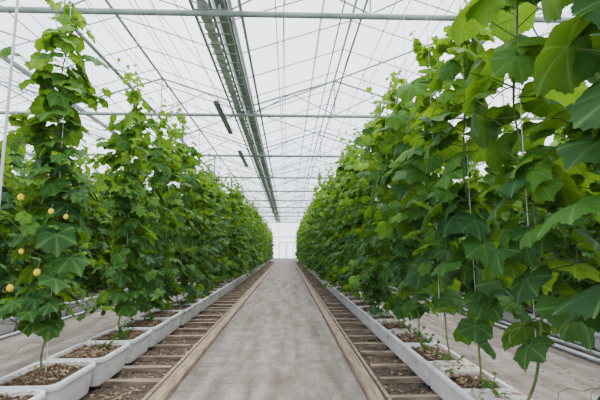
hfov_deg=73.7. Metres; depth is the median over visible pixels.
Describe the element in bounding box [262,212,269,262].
plant
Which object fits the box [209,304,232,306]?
batten
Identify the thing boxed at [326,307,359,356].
rail
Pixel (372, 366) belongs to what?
batten
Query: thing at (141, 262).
plant
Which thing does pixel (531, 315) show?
tub
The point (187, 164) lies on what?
plant
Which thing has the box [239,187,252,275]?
plant
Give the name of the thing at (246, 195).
roof truss
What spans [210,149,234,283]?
plant
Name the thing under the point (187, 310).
tub
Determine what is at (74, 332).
walkway
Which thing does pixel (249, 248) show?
plant
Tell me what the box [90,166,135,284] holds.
plant
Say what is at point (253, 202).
roof truss
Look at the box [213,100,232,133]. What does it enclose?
light
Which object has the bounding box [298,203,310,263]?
plant
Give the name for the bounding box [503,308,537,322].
tub
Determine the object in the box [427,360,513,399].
tub
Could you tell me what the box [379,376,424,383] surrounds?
batten
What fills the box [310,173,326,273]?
plant
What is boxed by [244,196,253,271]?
plant
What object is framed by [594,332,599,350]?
tub
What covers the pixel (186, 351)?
leaf litter
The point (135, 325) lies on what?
seedling
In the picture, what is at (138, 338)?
tub
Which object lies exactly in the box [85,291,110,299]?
tub
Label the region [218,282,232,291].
tub
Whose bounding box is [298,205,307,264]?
plant
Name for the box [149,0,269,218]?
wire
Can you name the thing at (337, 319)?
batten
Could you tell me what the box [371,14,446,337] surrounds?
plant
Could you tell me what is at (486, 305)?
plant
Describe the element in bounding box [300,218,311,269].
plant
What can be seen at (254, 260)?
plant
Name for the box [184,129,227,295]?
plant
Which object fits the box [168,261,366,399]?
walkway
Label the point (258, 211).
roof truss
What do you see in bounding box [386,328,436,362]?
tub
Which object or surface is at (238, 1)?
rail
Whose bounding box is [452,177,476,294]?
plant
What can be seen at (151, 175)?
roof truss
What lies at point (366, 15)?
roof truss
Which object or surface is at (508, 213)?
plant
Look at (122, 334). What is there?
seedling
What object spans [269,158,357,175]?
brace
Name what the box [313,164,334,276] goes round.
plant
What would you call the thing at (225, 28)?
gutter
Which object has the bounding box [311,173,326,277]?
plant
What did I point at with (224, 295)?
batten
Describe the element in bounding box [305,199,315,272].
plant
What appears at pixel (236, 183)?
plant
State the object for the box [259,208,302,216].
roof truss
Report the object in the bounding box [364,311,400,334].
tub
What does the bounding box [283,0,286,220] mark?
wire
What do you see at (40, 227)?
plant
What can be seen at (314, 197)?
plant
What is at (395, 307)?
plant
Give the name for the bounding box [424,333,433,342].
seedling
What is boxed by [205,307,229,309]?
batten
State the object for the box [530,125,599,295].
plant
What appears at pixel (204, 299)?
tub
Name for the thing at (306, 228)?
plant
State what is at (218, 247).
plant
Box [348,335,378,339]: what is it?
batten
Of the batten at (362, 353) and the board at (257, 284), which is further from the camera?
the board at (257, 284)
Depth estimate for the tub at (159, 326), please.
5.42 m
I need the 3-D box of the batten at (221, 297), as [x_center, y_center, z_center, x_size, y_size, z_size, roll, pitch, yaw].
[-2.093,2.635,10.797,1.014,0.050,0.069,0,-7,1]
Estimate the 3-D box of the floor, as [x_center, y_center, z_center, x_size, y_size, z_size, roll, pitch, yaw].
[0.385,4.073,21.686,28.000,0.100,48.000,0,-7,-2]
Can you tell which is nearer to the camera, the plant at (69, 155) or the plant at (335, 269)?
the plant at (69, 155)
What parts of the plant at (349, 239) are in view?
vine stem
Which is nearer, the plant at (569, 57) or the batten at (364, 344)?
the plant at (569, 57)
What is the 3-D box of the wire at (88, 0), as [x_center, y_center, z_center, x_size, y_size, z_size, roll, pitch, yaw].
[-3.349,-0.318,23.061,0.637,0.118,44.001,0,-7,-2]
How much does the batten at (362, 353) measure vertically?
0.050 m
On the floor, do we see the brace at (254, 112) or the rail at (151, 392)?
the rail at (151, 392)
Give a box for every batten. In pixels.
[96,378,161,386]
[119,365,171,371]
[134,355,183,360]
[148,344,190,348]
[163,335,203,339]
[174,328,207,331]
[182,322,215,325]
[188,319,215,321]
[194,315,222,317]
[201,309,227,312]
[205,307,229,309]
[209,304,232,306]
[213,301,235,302]
[217,299,238,300]
[220,297,240,298]
[223,295,242,296]
[225,293,244,294]
[227,291,244,292]
[231,289,248,290]
[320,297,337,298]
[323,299,338,300]
[324,301,341,302]
[326,303,344,305]
[328,307,348,309]
[330,310,351,312]
[333,313,354,315]
[335,318,360,321]
[338,322,363,324]
[344,329,372,332]
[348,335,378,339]
[353,342,386,347]
[360,351,396,355]
[370,364,410,369]
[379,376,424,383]
[389,394,441,399]
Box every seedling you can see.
[92,337,116,347]
[112,328,128,339]
[117,318,133,327]
[117,324,136,332]
[143,313,156,321]
[399,321,410,328]
[408,326,425,336]
[417,340,439,349]
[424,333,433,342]
[439,352,464,361]
[444,364,463,373]
[479,372,496,388]
[489,386,508,398]
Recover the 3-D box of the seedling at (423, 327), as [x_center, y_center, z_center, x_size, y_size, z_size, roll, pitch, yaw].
[1.448,1.611,4.862,0.227,0.140,0.166,2,-7,-13]
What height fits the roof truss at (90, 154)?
0.916 m
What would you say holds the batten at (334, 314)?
on the floor
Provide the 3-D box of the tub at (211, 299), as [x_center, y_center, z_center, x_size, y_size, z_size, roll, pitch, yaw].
[-2.266,2.267,9.201,0.540,0.285,0.710,0,-7,-2]
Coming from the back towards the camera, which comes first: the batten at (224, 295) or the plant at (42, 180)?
the batten at (224, 295)
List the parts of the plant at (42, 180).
vine stem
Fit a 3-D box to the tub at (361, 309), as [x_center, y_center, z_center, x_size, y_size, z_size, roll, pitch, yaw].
[1.266,2.018,7.049,0.420,0.245,0.742,0,-7,-2]
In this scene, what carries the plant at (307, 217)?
in the tub
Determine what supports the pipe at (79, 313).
on the floor
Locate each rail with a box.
[45,0,226,186]
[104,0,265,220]
[142,356,185,399]
[184,307,231,357]
[232,289,249,308]
[237,0,281,221]
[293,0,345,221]
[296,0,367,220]
[313,289,326,307]
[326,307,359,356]
[358,355,391,399]
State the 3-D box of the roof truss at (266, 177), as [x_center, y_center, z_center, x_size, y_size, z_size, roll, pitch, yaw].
[0.541,-1.365,17.270,28.017,0.916,0.080,0,-7,-2]
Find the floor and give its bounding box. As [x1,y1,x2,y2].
[1,277,599,399]
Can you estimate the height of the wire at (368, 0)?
0.130 m
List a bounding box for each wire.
[0,5,152,135]
[0,59,105,125]
[0,72,221,209]
[19,3,223,189]
[84,0,230,180]
[88,0,260,214]
[128,0,269,222]
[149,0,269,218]
[151,0,263,208]
[228,0,280,221]
[282,0,299,213]
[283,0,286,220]
[291,0,324,219]
[296,0,368,221]
[303,0,410,216]
[335,0,442,172]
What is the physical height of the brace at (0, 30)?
0.027 m
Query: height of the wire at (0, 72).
0.010 m
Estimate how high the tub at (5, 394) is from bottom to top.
0.285 m
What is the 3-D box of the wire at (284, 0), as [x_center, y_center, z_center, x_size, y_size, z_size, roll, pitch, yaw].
[-0.464,-0.312,23.155,0.832,0.129,44.001,0,-7,-2]
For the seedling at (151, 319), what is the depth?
5.57 m
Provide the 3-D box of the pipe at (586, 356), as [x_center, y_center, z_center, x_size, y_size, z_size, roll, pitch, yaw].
[2.906,4.003,21.727,0.050,0.050,47.900,0,-7,-2]
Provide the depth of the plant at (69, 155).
8.03 m
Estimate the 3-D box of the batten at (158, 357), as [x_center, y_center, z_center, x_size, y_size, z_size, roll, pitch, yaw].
[-1.897,1.879,4.753,1.009,0.050,0.054,0,-7,-1]
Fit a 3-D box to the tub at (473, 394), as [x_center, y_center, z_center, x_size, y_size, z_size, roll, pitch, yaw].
[1.412,1.457,2.586,0.420,0.250,0.742,0,-7,-2]
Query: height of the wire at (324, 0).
0.010 m
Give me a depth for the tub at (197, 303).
7.65 m
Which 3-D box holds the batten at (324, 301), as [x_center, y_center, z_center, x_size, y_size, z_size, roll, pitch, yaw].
[1.024,2.523,9.896,0.876,0.050,0.054,0,-7,-1]
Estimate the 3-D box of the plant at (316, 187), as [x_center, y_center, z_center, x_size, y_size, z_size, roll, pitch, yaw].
[0.913,0.817,15.418,1.182,4.315,1.307,-3,-8,21]
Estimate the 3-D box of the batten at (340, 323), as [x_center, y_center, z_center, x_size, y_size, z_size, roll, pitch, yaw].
[1.115,2.160,6.999,0.883,0.050,0.069,0,-7,-1]
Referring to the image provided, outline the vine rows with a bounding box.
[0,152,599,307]
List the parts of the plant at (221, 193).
vine stem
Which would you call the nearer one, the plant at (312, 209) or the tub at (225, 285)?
the tub at (225, 285)
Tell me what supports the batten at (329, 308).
on the floor
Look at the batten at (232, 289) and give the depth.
12.79 m
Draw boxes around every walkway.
[0,281,208,377]
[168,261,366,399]
[359,280,599,399]
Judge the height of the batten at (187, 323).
0.050 m
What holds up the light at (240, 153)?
hanging from the roof truss at (90, 154)
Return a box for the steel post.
[176,116,185,299]
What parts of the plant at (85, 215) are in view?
vine stem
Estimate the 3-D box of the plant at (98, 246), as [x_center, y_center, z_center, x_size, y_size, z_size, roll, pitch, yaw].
[-4.914,0.189,9.434,1.342,4.092,1.057,-5,-9,34]
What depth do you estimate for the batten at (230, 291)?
12.19 m
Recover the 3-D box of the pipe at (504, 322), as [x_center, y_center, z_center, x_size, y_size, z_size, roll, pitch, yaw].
[3.135,4.004,21.735,0.050,0.050,47.900,0,-7,-2]
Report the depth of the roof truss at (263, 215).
44.92 m
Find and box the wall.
[263,221,301,261]
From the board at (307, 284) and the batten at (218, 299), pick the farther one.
the board at (307, 284)
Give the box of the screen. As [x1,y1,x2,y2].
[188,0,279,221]
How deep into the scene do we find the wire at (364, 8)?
7.14 m
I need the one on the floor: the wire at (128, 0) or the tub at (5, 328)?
the tub at (5, 328)
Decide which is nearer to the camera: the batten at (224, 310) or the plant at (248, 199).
the batten at (224, 310)
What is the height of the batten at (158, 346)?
0.050 m
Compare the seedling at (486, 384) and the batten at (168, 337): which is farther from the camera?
the batten at (168, 337)
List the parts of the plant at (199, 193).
vine stem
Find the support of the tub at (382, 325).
on the batten at (364, 344)
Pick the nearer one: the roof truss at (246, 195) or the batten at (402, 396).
the batten at (402, 396)
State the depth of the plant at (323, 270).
13.07 m
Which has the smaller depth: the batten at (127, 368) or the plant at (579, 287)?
the batten at (127, 368)
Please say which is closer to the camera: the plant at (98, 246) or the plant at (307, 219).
the plant at (98, 246)
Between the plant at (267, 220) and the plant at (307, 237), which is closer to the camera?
the plant at (307, 237)
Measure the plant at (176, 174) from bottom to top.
4.044 m
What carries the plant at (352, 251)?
in the tub at (354, 303)
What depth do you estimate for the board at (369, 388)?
3.80 m
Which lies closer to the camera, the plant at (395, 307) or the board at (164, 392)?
the board at (164, 392)
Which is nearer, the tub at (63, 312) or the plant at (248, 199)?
the tub at (63, 312)
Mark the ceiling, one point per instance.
(350, 21)
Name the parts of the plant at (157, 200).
vine stem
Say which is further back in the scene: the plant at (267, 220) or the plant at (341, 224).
the plant at (267, 220)
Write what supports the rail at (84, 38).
attached to the roof truss
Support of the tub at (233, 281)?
on the batten at (232, 289)
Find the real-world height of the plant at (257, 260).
4.041 m
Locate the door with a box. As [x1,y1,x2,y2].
[279,242,293,260]
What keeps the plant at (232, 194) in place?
in the tub at (229, 283)
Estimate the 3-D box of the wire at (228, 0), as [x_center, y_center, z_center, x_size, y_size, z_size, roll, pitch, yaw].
[-1.464,-0.316,23.122,0.588,0.129,44.000,0,-7,-2]
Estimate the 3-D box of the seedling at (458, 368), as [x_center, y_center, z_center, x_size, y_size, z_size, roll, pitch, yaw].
[1.274,1.424,3.326,0.151,0.132,0.126,-7,-10,42]
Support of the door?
in the wall
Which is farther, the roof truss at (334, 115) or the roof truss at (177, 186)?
the roof truss at (177, 186)
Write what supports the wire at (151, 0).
attached to the roof truss
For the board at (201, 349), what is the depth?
5.78 m
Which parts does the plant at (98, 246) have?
vine stem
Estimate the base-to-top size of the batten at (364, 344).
0.050 m
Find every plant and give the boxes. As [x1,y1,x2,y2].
[0,0,117,372]
[0,71,41,306]
[0,132,23,289]
[2,150,49,297]
[14,121,79,296]
[57,122,101,298]
[74,16,165,333]
[76,132,115,295]
[89,166,126,291]
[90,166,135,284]
[106,51,194,317]
[129,178,157,282]
[136,86,208,311]
[164,101,209,305]
[172,112,221,294]
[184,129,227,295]
[190,127,231,290]
[200,162,232,288]
[206,152,230,281]
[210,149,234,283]
[222,166,248,281]
[222,188,248,278]
[224,199,245,280]
[232,173,251,276]
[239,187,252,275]
[241,198,257,274]
[243,197,261,269]
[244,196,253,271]
[246,199,259,264]
[249,203,258,268]
[250,194,263,268]
[252,218,264,267]
[253,204,263,266]
[255,199,264,263]
[261,218,268,264]
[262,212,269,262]
[266,220,271,256]
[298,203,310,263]
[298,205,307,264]
[298,219,307,266]
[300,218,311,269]
[301,228,308,258]
[303,185,318,268]
[303,191,317,269]
[303,212,312,269]
[305,197,316,271]
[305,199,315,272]
[306,167,324,268]
[307,163,334,280]
[309,187,319,271]
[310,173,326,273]
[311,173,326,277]
[313,153,336,279]
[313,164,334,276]
[322,143,353,288]
[322,183,341,283]
[323,128,360,292]
[323,129,351,286]
[329,121,375,298]
[331,112,388,294]
[339,99,396,307]
[341,69,398,314]
[353,55,438,327]
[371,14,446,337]
[374,3,472,357]
[402,0,547,386]
[426,171,442,261]
[433,168,460,281]
[451,0,599,399]
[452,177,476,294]
[459,161,487,290]
[477,165,508,289]
[487,98,538,307]
[502,116,579,297]
[523,0,599,399]
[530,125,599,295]
[566,162,599,282]
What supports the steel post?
on the floor
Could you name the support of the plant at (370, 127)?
in the tub at (370, 319)
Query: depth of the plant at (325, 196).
11.49 m
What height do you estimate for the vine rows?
3.328 m
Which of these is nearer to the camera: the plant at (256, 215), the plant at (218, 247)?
the plant at (218, 247)
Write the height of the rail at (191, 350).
0.075 m
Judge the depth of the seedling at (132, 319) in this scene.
5.13 m
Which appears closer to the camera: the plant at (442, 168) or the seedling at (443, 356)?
the seedling at (443, 356)
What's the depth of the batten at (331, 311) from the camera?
8.31 m
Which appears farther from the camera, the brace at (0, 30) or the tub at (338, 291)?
the tub at (338, 291)
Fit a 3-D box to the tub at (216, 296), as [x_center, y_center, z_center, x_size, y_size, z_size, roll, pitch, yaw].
[-2.296,2.360,9.945,0.540,0.285,0.710,0,-7,-2]
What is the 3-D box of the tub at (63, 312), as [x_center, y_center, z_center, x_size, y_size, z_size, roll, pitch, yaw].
[-4.856,2.126,7.642,0.540,0.278,0.710,0,-7,-2]
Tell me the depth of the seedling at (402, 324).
5.23 m
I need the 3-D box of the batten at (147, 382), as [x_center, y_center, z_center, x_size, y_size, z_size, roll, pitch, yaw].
[-1.866,1.770,3.875,1.014,0.050,0.089,0,-7,-1]
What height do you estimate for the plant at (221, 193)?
4.040 m
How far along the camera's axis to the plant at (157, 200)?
5.80 m
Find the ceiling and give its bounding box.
[0,0,587,218]
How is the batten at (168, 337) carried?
on the floor
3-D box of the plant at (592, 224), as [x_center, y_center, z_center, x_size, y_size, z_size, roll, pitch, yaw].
[4.048,-0.307,5.321,0.964,4.130,1.147,-3,-8,26]
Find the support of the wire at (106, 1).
attached to the roof truss
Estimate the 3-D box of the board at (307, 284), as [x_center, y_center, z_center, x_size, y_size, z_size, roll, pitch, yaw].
[0.271,3.096,14.638,0.120,0.090,3.985,0,-7,-2]
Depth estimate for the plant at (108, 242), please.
10.04 m
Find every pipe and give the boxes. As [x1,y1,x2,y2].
[0,282,179,339]
[390,286,599,362]
[430,297,599,355]
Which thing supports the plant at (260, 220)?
in the tub
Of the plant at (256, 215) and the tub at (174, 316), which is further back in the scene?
the plant at (256, 215)
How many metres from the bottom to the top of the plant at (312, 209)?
4.081 m
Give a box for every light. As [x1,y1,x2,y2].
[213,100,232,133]
[238,150,247,166]
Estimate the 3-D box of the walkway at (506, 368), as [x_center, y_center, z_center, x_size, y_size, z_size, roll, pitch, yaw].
[2.028,4.040,21.946,1.400,0.030,47.400,0,-7,-2]
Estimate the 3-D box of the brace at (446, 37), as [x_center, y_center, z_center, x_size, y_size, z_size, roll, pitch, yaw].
[0.873,-2.270,7.309,5.517,0.027,0.025,-7,-10,44]
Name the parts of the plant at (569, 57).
vine stem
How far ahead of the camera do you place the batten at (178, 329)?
6.42 m
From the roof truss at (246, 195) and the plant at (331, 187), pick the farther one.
the roof truss at (246, 195)
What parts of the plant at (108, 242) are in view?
vine stem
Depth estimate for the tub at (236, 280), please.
13.55 m
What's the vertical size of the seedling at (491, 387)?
0.132 m
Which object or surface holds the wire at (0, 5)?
attached to the roof truss
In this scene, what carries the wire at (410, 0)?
attached to the roof truss
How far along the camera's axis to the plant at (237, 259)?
13.16 m
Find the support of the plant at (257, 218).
in the tub
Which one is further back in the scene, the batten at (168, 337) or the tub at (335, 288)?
the tub at (335, 288)
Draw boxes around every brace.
[0,30,241,110]
[152,112,242,147]
[254,37,447,111]
[254,112,349,144]
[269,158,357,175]
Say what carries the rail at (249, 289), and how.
on the floor
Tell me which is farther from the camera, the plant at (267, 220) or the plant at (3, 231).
the plant at (267, 220)
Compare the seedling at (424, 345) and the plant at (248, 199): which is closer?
the seedling at (424, 345)
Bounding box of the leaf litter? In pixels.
[90,288,591,399]
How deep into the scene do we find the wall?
45.77 m
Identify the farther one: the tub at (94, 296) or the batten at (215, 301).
the batten at (215, 301)
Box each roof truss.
[0,0,572,22]
[0,78,544,119]
[15,156,485,179]
[24,130,566,157]
[151,175,456,191]
[177,186,312,200]
[232,215,298,222]
[246,195,311,207]
[253,202,306,212]
[258,211,302,219]
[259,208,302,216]
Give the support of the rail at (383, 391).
on the floor
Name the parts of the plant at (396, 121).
vine stem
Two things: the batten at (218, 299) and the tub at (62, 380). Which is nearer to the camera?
the tub at (62, 380)
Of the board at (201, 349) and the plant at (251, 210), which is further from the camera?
the plant at (251, 210)
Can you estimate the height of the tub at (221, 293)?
0.286 m
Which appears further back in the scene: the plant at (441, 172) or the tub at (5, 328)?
the plant at (441, 172)
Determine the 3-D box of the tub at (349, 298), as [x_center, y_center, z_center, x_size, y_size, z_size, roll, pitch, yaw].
[1.217,2.202,8.537,0.420,0.250,0.742,0,-7,-2]
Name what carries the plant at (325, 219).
in the tub
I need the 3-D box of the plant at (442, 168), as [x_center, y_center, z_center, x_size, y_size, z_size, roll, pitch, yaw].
[3.926,0.345,10.521,1.050,4.132,1.334,0,-7,-3]
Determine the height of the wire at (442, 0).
0.010 m
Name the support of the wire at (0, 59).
attached to the roof truss
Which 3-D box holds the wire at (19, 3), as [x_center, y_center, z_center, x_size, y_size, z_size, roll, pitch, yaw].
[-4.353,-0.329,23.030,0.852,0.131,44.001,0,-7,-2]
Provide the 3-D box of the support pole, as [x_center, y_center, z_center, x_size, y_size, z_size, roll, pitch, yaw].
[-2.119,-0.660,2.897,0.025,4.050,0.020,0,-7,-2]
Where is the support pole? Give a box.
[0,0,18,203]
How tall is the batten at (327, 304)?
0.050 m
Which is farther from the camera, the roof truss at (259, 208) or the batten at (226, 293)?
the roof truss at (259, 208)
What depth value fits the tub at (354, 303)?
7.76 m
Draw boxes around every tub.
[0,317,17,335]
[0,360,95,399]
[0,389,44,399]
[47,342,129,386]
[48,298,87,314]
[48,302,68,316]
[74,294,97,308]
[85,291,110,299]
[87,328,152,363]
[115,318,169,347]
[136,311,182,334]
[154,304,193,325]
[173,299,201,317]
[178,295,209,311]
[190,292,214,306]
[201,289,219,301]
[210,284,228,294]
[212,286,224,298]
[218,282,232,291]
[220,280,234,289]
[222,278,237,287]
[333,286,342,297]
[337,290,351,301]
[340,292,353,305]
[345,296,364,310]
[350,300,369,317]
[356,306,384,324]
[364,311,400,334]
[374,318,413,346]
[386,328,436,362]
[403,343,468,385]
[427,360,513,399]
[462,388,531,399]
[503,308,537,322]
[528,314,556,335]
[557,331,595,347]
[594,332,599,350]
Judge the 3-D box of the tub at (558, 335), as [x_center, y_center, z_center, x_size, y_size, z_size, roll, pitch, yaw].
[4.061,1.900,5.693,0.420,0.243,0.742,0,-7,-2]
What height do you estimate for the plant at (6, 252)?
4.091 m
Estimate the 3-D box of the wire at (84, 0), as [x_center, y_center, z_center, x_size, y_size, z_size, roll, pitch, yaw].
[-3.211,-0.302,22.065,0.010,0.010,47.900,0,-7,-2]
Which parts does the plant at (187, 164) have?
vine stem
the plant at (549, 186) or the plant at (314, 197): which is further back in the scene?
the plant at (314, 197)
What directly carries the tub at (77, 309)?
on the floor
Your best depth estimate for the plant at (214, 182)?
11.15 m
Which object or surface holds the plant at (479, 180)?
in the tub
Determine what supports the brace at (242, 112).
attached to the roof truss at (334, 115)
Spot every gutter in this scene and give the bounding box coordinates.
[0,56,118,134]
[211,0,279,221]
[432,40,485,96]
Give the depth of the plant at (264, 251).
25.98 m
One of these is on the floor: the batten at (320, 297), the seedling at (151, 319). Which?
the batten at (320, 297)
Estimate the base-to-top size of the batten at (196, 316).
0.050 m
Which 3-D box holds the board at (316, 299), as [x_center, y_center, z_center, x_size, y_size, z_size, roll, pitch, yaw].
[0.401,2.600,10.671,0.120,0.090,3.985,0,-7,-2]
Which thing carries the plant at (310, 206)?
in the tub
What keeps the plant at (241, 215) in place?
in the tub at (236, 280)
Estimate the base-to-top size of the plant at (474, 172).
4.134 m
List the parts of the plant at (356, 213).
vine stem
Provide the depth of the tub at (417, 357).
4.04 m
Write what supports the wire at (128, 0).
attached to the roof truss
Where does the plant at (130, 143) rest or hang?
in the tub at (138, 338)
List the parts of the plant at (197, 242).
vine stem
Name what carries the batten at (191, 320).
on the floor
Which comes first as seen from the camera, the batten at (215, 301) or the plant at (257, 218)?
the batten at (215, 301)
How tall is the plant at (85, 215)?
4.091 m
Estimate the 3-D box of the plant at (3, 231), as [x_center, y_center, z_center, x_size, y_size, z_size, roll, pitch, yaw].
[-4.688,-0.264,5.737,1.225,4.112,1.226,4,-8,-27]
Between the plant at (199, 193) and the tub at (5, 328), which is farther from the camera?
the plant at (199, 193)
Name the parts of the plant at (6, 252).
vine stem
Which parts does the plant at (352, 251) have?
vine stem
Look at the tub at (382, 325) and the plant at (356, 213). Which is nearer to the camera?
the tub at (382, 325)
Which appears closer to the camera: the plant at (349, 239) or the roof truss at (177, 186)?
the plant at (349, 239)
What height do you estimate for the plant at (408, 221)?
4.081 m
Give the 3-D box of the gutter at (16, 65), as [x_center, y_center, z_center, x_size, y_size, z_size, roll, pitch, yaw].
[-5.612,-0.560,22.070,0.117,0.063,48.000,0,-7,-2]
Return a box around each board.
[148,355,198,399]
[190,307,239,359]
[234,289,253,308]
[251,279,261,290]
[304,279,311,289]
[309,289,323,308]
[319,306,354,358]
[345,353,385,399]
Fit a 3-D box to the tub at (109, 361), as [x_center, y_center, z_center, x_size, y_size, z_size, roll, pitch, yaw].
[-2.088,1.615,3.995,0.540,0.286,0.710,0,-7,-2]
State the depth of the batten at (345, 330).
6.31 m
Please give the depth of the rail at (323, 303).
10.11 m
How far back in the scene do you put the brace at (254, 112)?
10.52 m
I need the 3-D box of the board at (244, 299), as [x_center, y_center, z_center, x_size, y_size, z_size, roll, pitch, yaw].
[-1.428,2.592,10.612,0.120,0.090,3.985,0,-7,-2]

